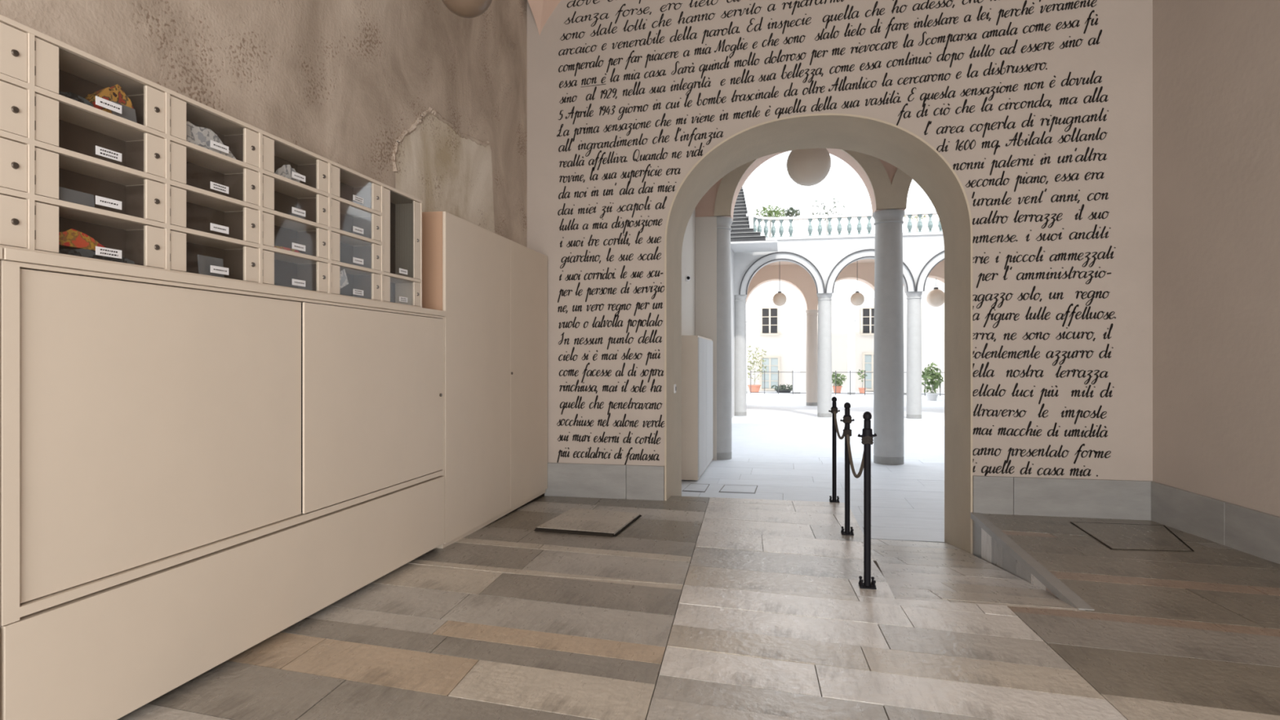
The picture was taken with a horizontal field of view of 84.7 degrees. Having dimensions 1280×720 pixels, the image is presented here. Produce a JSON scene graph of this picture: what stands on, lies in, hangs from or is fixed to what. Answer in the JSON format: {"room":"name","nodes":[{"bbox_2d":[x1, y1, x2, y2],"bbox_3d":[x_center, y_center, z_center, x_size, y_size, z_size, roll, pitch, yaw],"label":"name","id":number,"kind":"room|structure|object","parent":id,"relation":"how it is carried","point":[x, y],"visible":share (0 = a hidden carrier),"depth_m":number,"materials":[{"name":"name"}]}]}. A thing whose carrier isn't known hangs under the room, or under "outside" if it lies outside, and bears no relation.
{"room":"museum entrance hall","nodes":[
{"label":"museum entrance hall","id":0,"kind":"room"},
{"bbox_2d":[0,0,527,247],"bbox_3d":[-2.292,-0.950,2.356,0.425,6.500,9.700,0,0,12],"label":"wall","id":1,"kind":"structure","parent":0,"point":[425,101],"depth_m":4.31,"materials":[{"name":"paint"}]},
{"bbox_2d":[0,14,422,307],"bbox_3d":[-1.824,-0.694,3.199,0.198,0.708,2.940,0,0,12],"label":"upper cabinet","id":2,"kind":"object","parent":1,"relation":"attached to","point":[162,200],"visible":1,"depth_m":2.76,"materials":[{"name":"paint"}]},
{"bbox_2d":[0,72,29,89],"bbox_3d":[-2.066,-0.863,2.000,0.188,0.018,0.476,0,0,12],"label":"shelf","id":3,"kind":"object","parent":2,"relation":"attached to","point":[13,81],"depth_m":2.17,"materials":[{"name":"paint"}]},
{"bbox_2d":[0,129,29,144],"bbox_3d":[-2.066,-0.690,2.000,0.188,0.018,0.476,0,0,12],"label":"shelf","id":4,"kind":"object","parent":2,"relation":"attached to","point":[7,136],"depth_m":2.17,"materials":[{"name":"paint"}]},
{"bbox_2d":[0,186,29,199],"bbox_3d":[-2.066,-0.517,2.000,0.188,0.018,0.476,0,0,12],"label":"shelf","id":5,"kind":"object","parent":2,"relation":"attached to","point":[6,193],"depth_m":2.18,"materials":[{"name":"paint"}]},
{"bbox_2d":[57,186,94,207],"bbox_3d":[-1.921,-0.551,2.385,0.011,0.050,0.136,0,0,12],"label":"envelope","id":6,"kind":"object","parent":2,"relation":"on","point":[64,194],"visible":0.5,"depth_m":2.39,"materials":[{"name":"grey paper"}]},
{"bbox_2d":[58,90,93,106],"bbox_3d":[-1.980,-0.890,2.401,0.116,0.034,0.136,0,0,12],"label":"newspaper","id":7,"kind":"object","parent":2,"relation":"on","point":[69,95],"visible":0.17,"depth_m":2.39,"materials":[{"name":"grey paper"}]},
{"bbox_2d":[53,248,134,264],"bbox_3d":[-1.966,-0.368,2.473,0.117,0.035,0.309,0,0,12],"label":"magazine","id":8,"kind":"object","parent":2,"relation":"in","point":[82,252],"visible":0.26,"depth_m":2.44,"materials":[{"name":"paper"}]},
{"bbox_2d":[58,228,106,250],"bbox_3d":[-1.976,-0.415,2.417,0.118,0.062,0.197,0,0,12],"label":"rock","id":9,"kind":"object","parent":8,"relation":"on","point":[72,239],"visible":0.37,"depth_m":2.40,"materials":[{"name":"orange stone"}]},
{"bbox_2d":[35,85,166,141],"bbox_3d":[-1.966,-0.863,2.487,0.188,0.018,0.486,0,0,12],"label":"shelf","id":10,"kind":"object","parent":2,"relation":"attached to","point":[73,114],"depth_m":2.53,"materials":[{"name":"paint"}]},
{"bbox_2d":[35,140,166,186],"bbox_3d":[-1.966,-0.690,2.487,0.188,0.018,0.486,0,0,12],"label":"shelf","id":11,"kind":"object","parent":2,"relation":"attached to","point":[71,163],"depth_m":2.53,"materials":[{"name":"paint"}]},
{"bbox_2d":[35,194,166,230],"bbox_3d":[-1.966,-0.517,2.487,0.188,0.018,0.486,0,0,12],"label":"shelf","id":12,"kind":"object","parent":2,"relation":"attached to","point":[71,213],"depth_m":2.52,"materials":[{"name":"paint"}]},
{"bbox_2d":[84,84,133,113],"bbox_3d":[-1.947,-0.936,2.555,0.115,0.127,0.141,0,0,12],"label":"rock","id":13,"kind":"object","parent":2,"relation":"on","point":[115,93],"visible":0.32,"depth_m":2.52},
{"bbox_2d":[111,100,137,123],"bbox_3d":[-1.887,-0.902,2.567,0.016,0.060,0.094,0,0,12],"label":"envelope","id":14,"kind":"object","parent":2,"relation":"on","point":[127,113],"visible":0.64,"depth_m":2.58,"materials":[{"name":"grey paper"}]},
{"bbox_2d":[185,120,235,159],"bbox_3d":[-1.864,-0.922,2.967,0.116,0.100,0.290,0,0,12],"label":"rock","id":15,"kind":"object","parent":2,"relation":"on","point":[201,136],"visible":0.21,"depth_m":2.92,"materials":[{"name":"white stone"}]},
{"bbox_2d":[197,254,224,277],"bbox_3d":[-1.811,-0.393,2.964,0.014,0.085,0.129,0,0,12],"label":"card","id":16,"kind":"object","parent":2,"relation":"in","point":[204,262],"visible":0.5,"depth_m":2.94,"materials":[{"name":"grey paper"}]},
{"bbox_2d":[170,135,259,173],"bbox_3d":[-1.867,-0.863,2.975,0.188,0.018,0.477,0,0,12],"label":"shelf","id":17,"kind":"object","parent":2,"relation":"attached to","point":[198,157],"depth_m":3.03,"materials":[{"name":"paint"}]},
{"bbox_2d":[170,180,259,212],"bbox_3d":[-1.867,-0.690,2.975,0.188,0.018,0.477,0,0,12],"label":"shelf","id":18,"kind":"object","parent":2,"relation":"attached to","point":[201,199],"depth_m":3.03,"materials":[{"name":"paint"}]},
{"bbox_2d":[170,224,259,249],"bbox_3d":[-1.867,-0.517,2.975,0.188,0.018,0.477,0,0,12],"label":"shelf","id":19,"kind":"object","parent":2,"relation":"attached to","point":[197,239],"depth_m":3.02,"materials":[{"name":"paint"}]},
{"bbox_2d":[274,164,299,182],"bbox_3d":[-1.733,-0.913,3.434,0.048,0.081,0.148,0,0,12],"label":"rock","id":20,"kind":"object","parent":2,"relation":"on","point":[286,171],"visible":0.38,"depth_m":3.41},
{"bbox_2d":[274,245,300,253],"bbox_3d":[-1.743,-0.537,3.413,0.058,0.020,0.194,0,0,12],"label":"leaflet","id":21,"kind":"object","parent":2,"relation":"on","point":[277,246],"visible":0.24,"depth_m":3.41,"materials":[{"name":"beige paper"}]},
{"bbox_2d":[262,168,328,198],"bbox_3d":[-1.768,-0.863,3.461,0.188,0.018,0.480,0,0,12],"label":"shelf","id":22,"kind":"object","parent":2,"relation":"attached to","point":[285,188],"depth_m":3.52,"materials":[{"name":"paint"}]},
{"bbox_2d":[262,207,328,231],"bbox_3d":[-1.768,-0.690,3.461,0.188,0.018,0.480,0,0,12],"label":"shelf","id":23,"kind":"object","parent":2,"relation":"attached to","point":[282,221],"depth_m":3.52,"materials":[{"name":"paint"}]},
{"bbox_2d":[262,244,328,263],"bbox_3d":[-1.768,-0.517,3.461,0.188,0.018,0.480,0,0,12],"label":"shelf","id":24,"kind":"object","parent":2,"relation":"attached to","point":[281,255],"depth_m":3.51,"materials":[{"name":"paint"}]},
{"bbox_2d":[339,269,348,288],"bbox_3d":[-1.628,-0.436,3.819,0.006,0.124,0.136,0,0,12],"label":"rock","id":25,"kind":"object","parent":2,"relation":"in","point":[344,282],"visible":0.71,"depth_m":3.84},
{"bbox_2d":[331,194,382,217],"bbox_3d":[-1.669,-0.863,3.945,0.188,0.018,0.474,0,0,12],"label":"shelf","id":26,"kind":"object","parent":2,"relation":"attached to","point":[347,208],"depth_m":4.02,"materials":[{"name":"paint"}]},
{"bbox_2d":[331,226,382,245],"bbox_3d":[-1.669,-0.690,3.945,0.188,0.018,0.474,0,0,12],"label":"shelf","id":27,"kind":"object","parent":2,"relation":"attached to","point":[346,238],"depth_m":4.00,"materials":[{"name":"paint"}]},
{"bbox_2d":[331,260,382,275],"bbox_3d":[-1.669,-0.517,3.945,0.188,0.018,0.474,0,0,12],"label":"shelf","id":28,"kind":"object","parent":2,"relation":"attached to","point":[350,269],"depth_m":3.99,"materials":[{"name":"paint"}]},
{"bbox_2d":[383,271,421,283],"bbox_3d":[-1.573,-0.517,4.412,0.188,0.018,0.446,0,0,12],"label":"shelf","id":29,"kind":"object","parent":2,"relation":"attached to","point":[394,278],"depth_m":4.45,"materials":[{"name":"paint"}]},
{"bbox_2d":[117,495,1279,719],"bbox_3d":[1.166,1.634,2.058,6.322,0.672,10.900,0,0,12],"label":"floor","id":30,"kind":"structure","parent":0,"point":[700,608],"depth_m":3.40,"materials":[{"name":"grey"}]},
{"bbox_2d":[0,246,2,258],"bbox_3d":[-2.283,0.476,0.863,0.242,1.628,2.577,0,0,12],"label":"tall cabinet","id":31,"kind":"object","parent":30,"relation":"on","point":[1,247],"visible":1,"depth_m":2.10,"materials":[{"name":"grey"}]},
{"bbox_2d":[0,247,445,719],"bbox_3d":[-1.742,0.476,3.508,0.242,1.628,2.811,0,0,12],"label":"tall cabinet","id":32,"kind":"object","parent":30,"relation":"on","point":[194,468],"visible":1,"depth_m":2.76,"materials":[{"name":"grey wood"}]},
{"bbox_2d":[422,211,547,548],"bbox_3d":[-1.241,0.168,5.954,0.235,2.405,2.159,0,0,12],"label":"wardrobe","id":33,"kind":"object","parent":30,"relation":"on","point":[491,288],"visible":0.95,"depth_m":5.58,"materials":[{"name":"paint"}]},
{"bbox_2d":[533,507,642,537],"bbox_3d":[-0.398,1.318,5.746,0.672,0.043,0.888,0,0,15],"label":"floor hatch","id":34,"kind":"object","parent":30,"relation":"on","point":[573,521],"visible":1,"depth_m":5.62,"materials":[{"name":"grey stone"}]},
{"bbox_2d":[828,396,839,502],"bbox_3d":[1.865,0.855,6.737,0.112,1.007,0.090,0,0,12],"label":"post","id":35,"kind":"object","parent":30,"relation":"on","point":[834,498],"visible":0.99,"depth_m":6.72,"materials":[{"name":"black metal"}]},
{"bbox_2d":[840,402,854,535],"bbox_3d":[1.587,0.827,5.372,0.112,1.007,0.090,0,0,12],"label":"post","id":36,"kind":"object","parent":30,"relation":"on","point":[847,406],"visible":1,"depth_m":5.36,"materials":[{"name":"black metal"}]},
{"bbox_2d":[831,408,852,439],"bbox_3d":[1.726,0.556,6.054,0.068,0.251,1.460,0,0,12],"label":"rope","id":37,"kind":"object","parent":36,"relation":"attached to","point":[834,411],"visible":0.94,"depth_m":6.27,"materials":[{"name":"grey"}]},
{"bbox_2d":[857,411,876,589],"bbox_3d":[1.308,0.800,4.040,0.112,1.007,0.090,0,0,12],"label":"post","id":38,"kind":"object","parent":30,"relation":"on","point":[867,430],"visible":0.99,"depth_m":4.02,"materials":[{"name":"black metal"}]},
{"bbox_2d":[842,429,873,478],"bbox_3d":[1.447,0.612,4.706,0.074,0.358,1.429,0,0,12],"label":"rope","id":39,"kind":"object","parent":38,"relation":"attached to","point":[867,439],"visible":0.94,"depth_m":4.78,"materials":[{"name":"grey"}]},
{"bbox_2d":[1069,521,1194,551],"bbox_3d":[3.785,1.337,5.317,0.789,0.023,0.977,0,0,12],"label":"floor hatch","id":40,"kind":"object","parent":30,"relation":"on","point":[1115,535],"visible":1,"depth_m":5.30,"materials":[{"name":"grey stone"}]},
{"bbox_2d":[695,216,716,460],"bbox_3d":[1.232,-0.405,13.379,0.501,4.550,0.490,0,0,12],"label":"wall","id":41,"kind":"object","parent":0,"point":[705,227],"visible":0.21,"depth_m":13.12,"materials":[{"name":"grey paint"}]},
{"bbox_2d":[681,208,733,417],"bbox_3d":[1.319,-1.165,15.806,0.500,6.270,16.100,0,0,12],"label":"wall","id":42,"kind":"structure","parent":0,"point":[688,251],"depth_m":12.57,"materials":[{"name":"grey paint"}]},
{"bbox_2d":[685,275,690,280],"bbox_3d":[0.822,-1.392,11.941,0.080,0.100,0.106,0,0,33],"label":"wall spotlight","id":43,"kind":"object","parent":42,"relation":"attached to","point":[687,277],"visible":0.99,"depth_m":11.91,"materials":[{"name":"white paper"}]},
{"bbox_2d":[730,178,777,253],"bbox_3d":[3.161,-5.240,23.671,2.922,3.360,4.450,0,0,12],"label":"stair","id":44,"kind":"structure","parent":42,"relation":"on","point":[743,237],"depth_m":22.29,"materials":[{"name":"stone"}]},
{"bbox_2d":[733,294,734,416],"bbox_3d":[2.191,-0.150,23.844,2.040,4.040,0.400,0,0,12],"label":"wall","id":45,"kind":"structure","parent":0,"point":[734,295],"depth_m":23.44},
{"bbox_2d":[695,148,905,221],"bbox_3d":[6.245,-3.490,12.391,10.720,1.620,0.520,0,0,12],"label":"arcade","id":46,"kind":"object","parent":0,"point":[705,206],"visible":0.12,"depth_m":13.11,"materials":[{"name":"paint"}]},
{"bbox_2d":[714,149,891,216],"bbox_3d":[2.948,-3.495,12.774,3.195,1.629,0.050,0,0,12],"label":"trim","id":47,"kind":"structure","parent":46,"relation":"attached to","point":[879,180],"depth_m":12.55,"materials":[{"name":"paint"}]},
{"bbox_2d":[888,168,912,208],"bbox_3d":[5.969,-3.495,12.155,3.195,1.629,0.052,0,0,12],"label":"trim","id":48,"kind":"structure","parent":46,"relation":"attached to","point":[901,181],"depth_m":12.41,"materials":[{"name":"paint"}]},
{"bbox_2d":[681,391,944,542],"bbox_3d":[9.615,1.970,27.095,20.000,0.201,43.060,0,0,12],"label":"floor","id":49,"kind":"structure","parent":0,"point":[908,499],"depth_m":12.42,"materials":[{"name":"grey stone"}]},
{"bbox_2d":[682,483,709,492],"bbox_3d":[0.823,1.867,10.269,0.330,0.006,0.634,0,0,12],"label":"cover","id":50,"kind":"object","parent":49,"relation":"on","point":[692,486],"visible":1,"depth_m":10.24,"materials":[{"name":"grey stone"}]},
{"bbox_2d":[681,335,712,479],"bbox_3d":[0.957,0.736,11.899,0.345,2.229,2.200,0,0,12],"label":"tall cabinet","id":51,"kind":"object","parent":49,"relation":"on","point":[696,350],"visible":0.95,"depth_m":10.84,"materials":[{"name":"paint"}]},
{"bbox_2d":[716,216,732,460],"bbox_3d":[1.486,-0.405,13.373,0.551,4.550,0.551,0,0,12],"label":"stone column","id":52,"kind":"structure","parent":49,"relation":"on","point":[723,224],"depth_m":13.14,"materials":[{"name":"grey stone"}]},
{"bbox_2d":[718,484,757,493],"bbox_3d":[1.433,1.867,10.182,0.526,0.006,0.623,0,0,12],"label":"cover","id":53,"kind":"object","parent":49,"relation":"on","point":[726,488],"visible":1,"depth_m":10.11,"materials":[{"name":"grey stone"}]},
{"bbox_2d":[734,294,746,416],"bbox_3d":[3.347,-0.150,23.608,0.486,4.040,0.486,0,0,12],"label":"stone column","id":54,"kind":"structure","parent":49,"relation":"on","point":[740,300],"depth_m":23.41,"materials":[{"name":"white stone"}]},
{"bbox_2d":[746,321,747,393],"bbox_3d":[5.776,-0.140,39.136,0.432,4.020,0.432,0,0,12],"label":"stone column","id":55,"kind":"structure","parent":49,"relation":"on","point":[746,322],"depth_m":39.00,"materials":[{"name":"white stone"}]},
{"bbox_2d":[746,346,767,391],"bbox_3d":[6.666,0.515,40.692,1.552,2.709,1.535,0,0,-42],"label":"potted plant","id":56,"kind":"object","parent":49,"relation":"on","point":[754,388],"visible":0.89,"depth_m":40.52,"materials":[{"name":"green plant"}]},
{"bbox_2d":[771,384,792,392],"bbox_3d":[8.215,1.611,40.350,1.352,0.518,1.545,0,0,12],"label":"potted plant","id":57,"kind":"object","parent":49,"relation":"on","point":[784,388],"visible":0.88,"depth_m":40.05,"materials":[{"name":"green plant"}]},
{"bbox_2d":[792,320,800,394],"bbox_3d":[8.605,-0.140,38.558,0.432,4.020,0.432,0,0,12],"label":"stone column","id":58,"kind":"structure","parent":49,"relation":"on","point":[796,344],"depth_m":38.38,"materials":[{"name":"white stone"}]},
{"bbox_2d":[805,309,817,405],"bbox_3d":[7.073,-0.090,28.869,0.508,3.920,0.508,0,0,12],"label":"stone column","id":59,"kind":"structure","parent":49,"relation":"on","point":[811,362],"depth_m":28.66,"materials":[{"name":"beige stone"}]},
{"bbox_2d":[817,293,832,417],"bbox_3d":[6.064,-0.150,23.053,0.486,4.040,0.486,0,0,12],"label":"stone column","id":60,"kind":"structure","parent":49,"relation":"on","point":[824,322],"depth_m":22.86,"materials":[{"name":"white stone"}]},
{"bbox_2d":[831,372,847,392],"bbox_3d":[11.162,1.270,39.750,1.084,1.200,1.106,0,0,38],"label":"potted plant","id":61,"kind":"object","parent":49,"relation":"on","point":[838,381],"visible":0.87,"depth_m":39.62,"materials":[{"name":"green plant"}]},
{"bbox_2d":[750,370,944,395],"bbox_3d":[11.063,1.220,37.444,10.245,1.300,0.040,0,0,12],"label":"iron railing","id":62,"kind":"object","parent":49,"relation":"on","point":[764,371],"visible":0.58,"depth_m":37.97,"materials":[{"name":"grey metal"}]},
{"bbox_2d":[847,320,855,395],"bbox_3d":[11.434,-0.140,37.980,0.432,4.020,0.432,0,0,12],"label":"stone column","id":63,"kind":"structure","parent":49,"relation":"on","point":[851,326],"depth_m":37.81,"materials":[{"name":"white stone"}]},
{"bbox_2d":[857,369,866,393],"bbox_3d":[12.483,1.197,39.478,0.485,1.346,0.499,0,0,-22],"label":"potted plant","id":64,"kind":"object","parent":49,"relation":"on","point":[861,389],"visible":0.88,"depth_m":39.43,"materials":[{"name":"green plant"}]},
{"bbox_2d":[872,208,904,465],"bbox_3d":[4.518,-0.405,12.754,0.551,4.550,0.551,0,0,12],"label":"stone column","id":65,"kind":"structure","parent":49,"relation":"on","point":[888,344],"depth_m":12.54,"materials":[{"name":"grey stone"}]},
{"bbox_2d":[903,319,906,395],"bbox_3d":[14.262,-0.140,37.403,0.432,4.020,0.432,0,0,12],"label":"stone column","id":66,"kind":"structure","parent":49,"relation":"on","point":[904,320],"depth_m":37.31,"materials":[{"name":"white stone"}]},
{"bbox_2d":[906,291,922,418],"bbox_3d":[8.781,-0.150,22.498,0.486,4.040,0.486,0,0,12],"label":"stone column","id":67,"kind":"structure","parent":49,"relation":"on","point":[913,355],"depth_m":22.31,"materials":[{"name":"white stone"}]},
{"bbox_2d":[921,362,944,400],"bbox_3d":[13.520,0.977,32.491,1.040,1.786,1.129,0,0,-44],"label":"potted plant","id":68,"kind":"object","parent":49,"relation":"on","point":[926,375],"visible":0.98,"depth_m":32.29,"materials":[{"name":"green plant"}]},
{"bbox_2d":[733,234,944,295],"bbox_3d":[6.966,-3.075,22.869,13.500,1.810,0.500,0,0,12],"label":"wall","id":69,"kind":"structure","parent":0,"point":[824,254],"depth_m":22.77,"materials":[{"name":"white paint"}]},
{"bbox_2d":[738,251,825,294],"bbox_3d":[4.647,-2.861,23.044,2.763,1.382,0.085,0,0,12],"label":"trim","id":70,"kind":"structure","parent":69,"relation":"attached to","point":[798,259],"depth_m":23.03,"materials":[{"name":"white stone"}]},
{"bbox_2d":[746,210,942,237],"bbox_3d":[7.322,-4.350,22.685,7.756,0.740,0.924,0,0,5],"label":"balustrade","id":71,"kind":"object","parent":69,"relation":"on","point":[919,214],"visible":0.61,"depth_m":22.89,"materials":[{"name":"white stone"}]},
{"bbox_2d":[765,231,942,239],"bbox_3d":[6.946,-3.995,22.771,13.500,0.090,0.400,0,0,12],"label":"trim","id":72,"kind":"structure","parent":69,"relation":"attached to","point":[940,232],"depth_m":22.66,"materials":[{"name":"white stone"}]},
{"bbox_2d":[825,248,915,293],"bbox_3d":[7.364,-2.861,22.489,2.763,1.382,0.085,0,0,12],"label":"trim","id":73,"kind":"structure","parent":69,"relation":"attached to","point":[907,274],"depth_m":22.57,"materials":[{"name":"white stone"}]},
{"bbox_2d":[915,250,944,291],"bbox_3d":[10.081,-2.861,21.934,2.763,1.382,0.085,0,0,12],"label":"trim","id":74,"kind":"structure","parent":69,"relation":"attached to","point":[928,267],"depth_m":22.13,"materials":[{"name":"white stone"}]},
{"bbox_2d":[527,0,1152,480],"bbox_3d":[1.753,-0.950,6.990,6.298,6.500,1.002,0,0,12],"label":"wall","id":75,"kind":"structure","parent":0,"point":[1041,110],"depth_m":6.31,"materials":[{"name":"paint"}]},
{"bbox_2d":[527,0,560,35],"bbox_3d":[-0.864,-3.626,6.770,0.845,0.748,0.520,0,0,12],"label":"ceiling","id":76,"kind":"structure","parent":75,"relation":"attached to","point":[541,10],"depth_m":6.97,"materials":[{"name":"paint"}]},
{"bbox_2d":[673,384,675,393],"bbox_3d":[0.364,0.297,7.261,0.017,0.090,0.090,0,0,12],"label":"wall switch","id":77,"kind":"object","parent":75,"relation":"attached to","point":[674,385],"visible":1,"depth_m":7.22,"materials":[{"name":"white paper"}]},
{"bbox_2d":[664,113,973,554],"bbox_3d":[1.694,-0.013,6.997,2.766,4.527,1.030,0,0,12],"label":"door frame","id":78,"kind":"structure","parent":75,"relation":"attached to","point":[892,144],"depth_m":6.87,"materials":[{"name":"paint"}]},
{"bbox_2d":[544,462,1153,520],"bbox_3d":[1.611,1.194,6.494,5.575,0.339,0.030,0,0,12],"label":"baseboard","id":79,"kind":"structure","parent":75,"relation":"attached to","point":[1131,500],"depth_m":6.14,"materials":[{"name":"grey stone"}]},
{"bbox_2d":[746,277,944,321],"bbox_3d":[11.331,-4.175,38.001,17.000,4.050,0.400,0,0,12],"label":"wall","id":80,"kind":"structure","parent":0,"point":[843,290],"depth_m":37.96,"materials":[{"name":"white paint"}]},
{"bbox_2d":[746,261,944,310],"bbox_3d":[8.146,-2.965,28.649,13.500,1.830,0.700,0,0,12],"label":"wall","id":81,"kind":"structure","parent":0,"point":[797,276],"depth_m":28.57,"materials":[{"name":"beige paint"}]},
{"bbox_2d":[746,298,944,392],"bbox_3d":[12.062,-2.365,41.578,19.000,8.670,0.300,0,0,12],"label":"wall","id":82,"kind":"structure","parent":0,"point":[932,318],"depth_m":41.52,"materials":[{"name":"grey paint"}]},
{"bbox_2d":[760,306,779,335],"bbox_3d":[7.811,-2.351,42.241,1.129,1.736,0.100,0,0,12],"label":"window","id":83,"kind":"structure","parent":82,"relation":"in","point":[769,315],"depth_m":42.23,"materials":[{"name":"beige paint"}]},
{"bbox_2d":[760,355,780,391],"bbox_3d":[7.820,0.801,42.239,1.188,2.084,0.100,0,0,12],"label":"door","id":84,"kind":"structure","parent":82,"relation":"in","point":[773,362],"depth_m":42.22,"materials":[{"name":"beige paint"}]},
{"bbox_2d":[860,306,874,335],"bbox_3d":[13.485,-2.287,41.083,1.099,1.695,0.100,0,0,12],"label":"window","id":85,"kind":"structure","parent":82,"relation":"in","point":[867,313],"depth_m":41.12,"materials":[{"name":"beige paint"}]},
{"bbox_2d":[862,352,873,391],"bbox_3d":[13.595,0.681,41.060,1.098,2.228,0.100,0,0,12],"label":"door","id":86,"kind":"structure","parent":82,"relation":"in","point":[868,360],"depth_m":41.11,"materials":[{"name":"beige paint"}]},
{"bbox_2d":[764,258,944,266],"bbox_3d":[7.616,-3.940,26.053,13.500,0.120,6.300,0,0,12],"label":"ceiling","id":87,"kind":"structure","parent":0,"point":[864,260],"depth_m":27.92,"materials":[{"name":"beige paint"}]},
{"bbox_2d":[754,204,786,237],"bbox_3d":[4.567,-4.754,24.806,1.184,1.490,0.788,0,0,12],"label":"shrub","id":88,"kind":"object","parent":87,"relation":"on","point":[769,213],"visible":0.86,"depth_m":24.68,"materials":[{"name":"green plant"}]},
{"bbox_2d":[773,291,786,306],"bbox_3d":[5.372,-2.977,27.000,0.520,1.807,0.520,0,0,12],"label":"globe pendant","id":89,"kind":"object","parent":87,"relation":"hanging from","point":[780,299],"visible":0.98,"depth_m":26.82,"materials":[{"name":"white glass"}]},
{"bbox_2d":[778,207,802,217],"bbox_3d":[5.587,-4.840,26.002,0.858,1.662,0.645,0,0,12],"label":"shrub","id":90,"kind":"object","parent":87,"relation":"on","point":[788,212],"visible":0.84,"depth_m":25.93,"materials":[{"name":"green plant"}]},
{"bbox_2d":[808,197,845,235],"bbox_3d":[6.726,-4.929,25.190,1.267,1.840,0.937,0,0,12],"label":"shrub","id":91,"kind":"object","parent":87,"relation":"on","point":[824,206],"visible":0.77,"depth_m":25.15,"materials":[{"name":"green plant"}]},
{"bbox_2d":[850,260,864,306],"bbox_3d":[8.359,-2.977,27.000,0.520,1.807,0.520,0,0,12],"label":"globe pendant","id":92,"kind":"object","parent":87,"relation":"hanging from","point":[857,299],"visible":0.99,"depth_m":26.84,"materials":[{"name":"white glass"}]},
{"bbox_2d":[903,215,928,232],"bbox_3d":[9.670,-4.614,24.614,0.904,1.210,0.651,0,0,-16],"label":"shrub","id":93,"kind":"object","parent":87,"relation":"on","point":[916,216],"visible":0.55,"depth_m":24.54,"materials":[{"name":"green plant"}]},
{"bbox_2d":[926,278,944,306],"bbox_3d":[11.806,-2.997,28.000,0.720,1.767,0.720,0,0,12],"label":"globe pendant","id":94,"kind":"object","parent":87,"relation":"hanging from","point":[935,297],"visible":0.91,"depth_m":27.76,"materials":[{"name":"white glass"}]},
{"bbox_2d":[1152,0,1279,516],"bbox_3d":[3.975,-1.150,1.076,0.399,6.100,9.769,0,0,7],"label":"wall","id":95,"kind":"structure","parent":0,"point":[1216,63],"depth_m":5.16,"materials":[{"name":"paint"}]},
{"bbox_2d":[1151,481,1279,564],"bbox_3d":[3.804,1.194,1.452,0.030,0.338,8.999,0,0,7],"label":"baseboard","id":96,"kind":"structure","parent":95,"relation":"attached to","point":[1251,531],"depth_m":5.12,"materials":[{"name":"grey stone"}]},
{"bbox_3d":[1.036,-4.125,1.421,7.322,0.250,10.200,0,0,12],"label":"ceiling","id":97,"kind":"structure","parent":0,"visible":0},
{"bbox_2d":[441,0,492,17],"bbox_3d":[-0.992,-2.982,4.000,0.310,2.035,0.310,0,0,12],"label":"globe pendant","id":98,"kind":"object","parent":97,"relation":"hanging from","point":[462,8],"visible":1,"depth_m":3.96,"materials":[{"name":"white glass"}]},
{"bbox_3d":[5.756,-4.425,9.746,11.220,0.250,6.000,0,0,12],"label":"ceiling","id":99,"kind":"structure","parent":0,"visible":0},
{"bbox_2d":[786,148,831,186],"bbox_3d":[2.523,-3.453,10.500,0.650,1.693,0.650,0,0,12],"label":"globe pendant","id":100,"kind":"object","parent":99,"relation":"hanging from","point":[806,166],"visible":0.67,"depth_m":10.27,"materials":[{"name":"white glass"}]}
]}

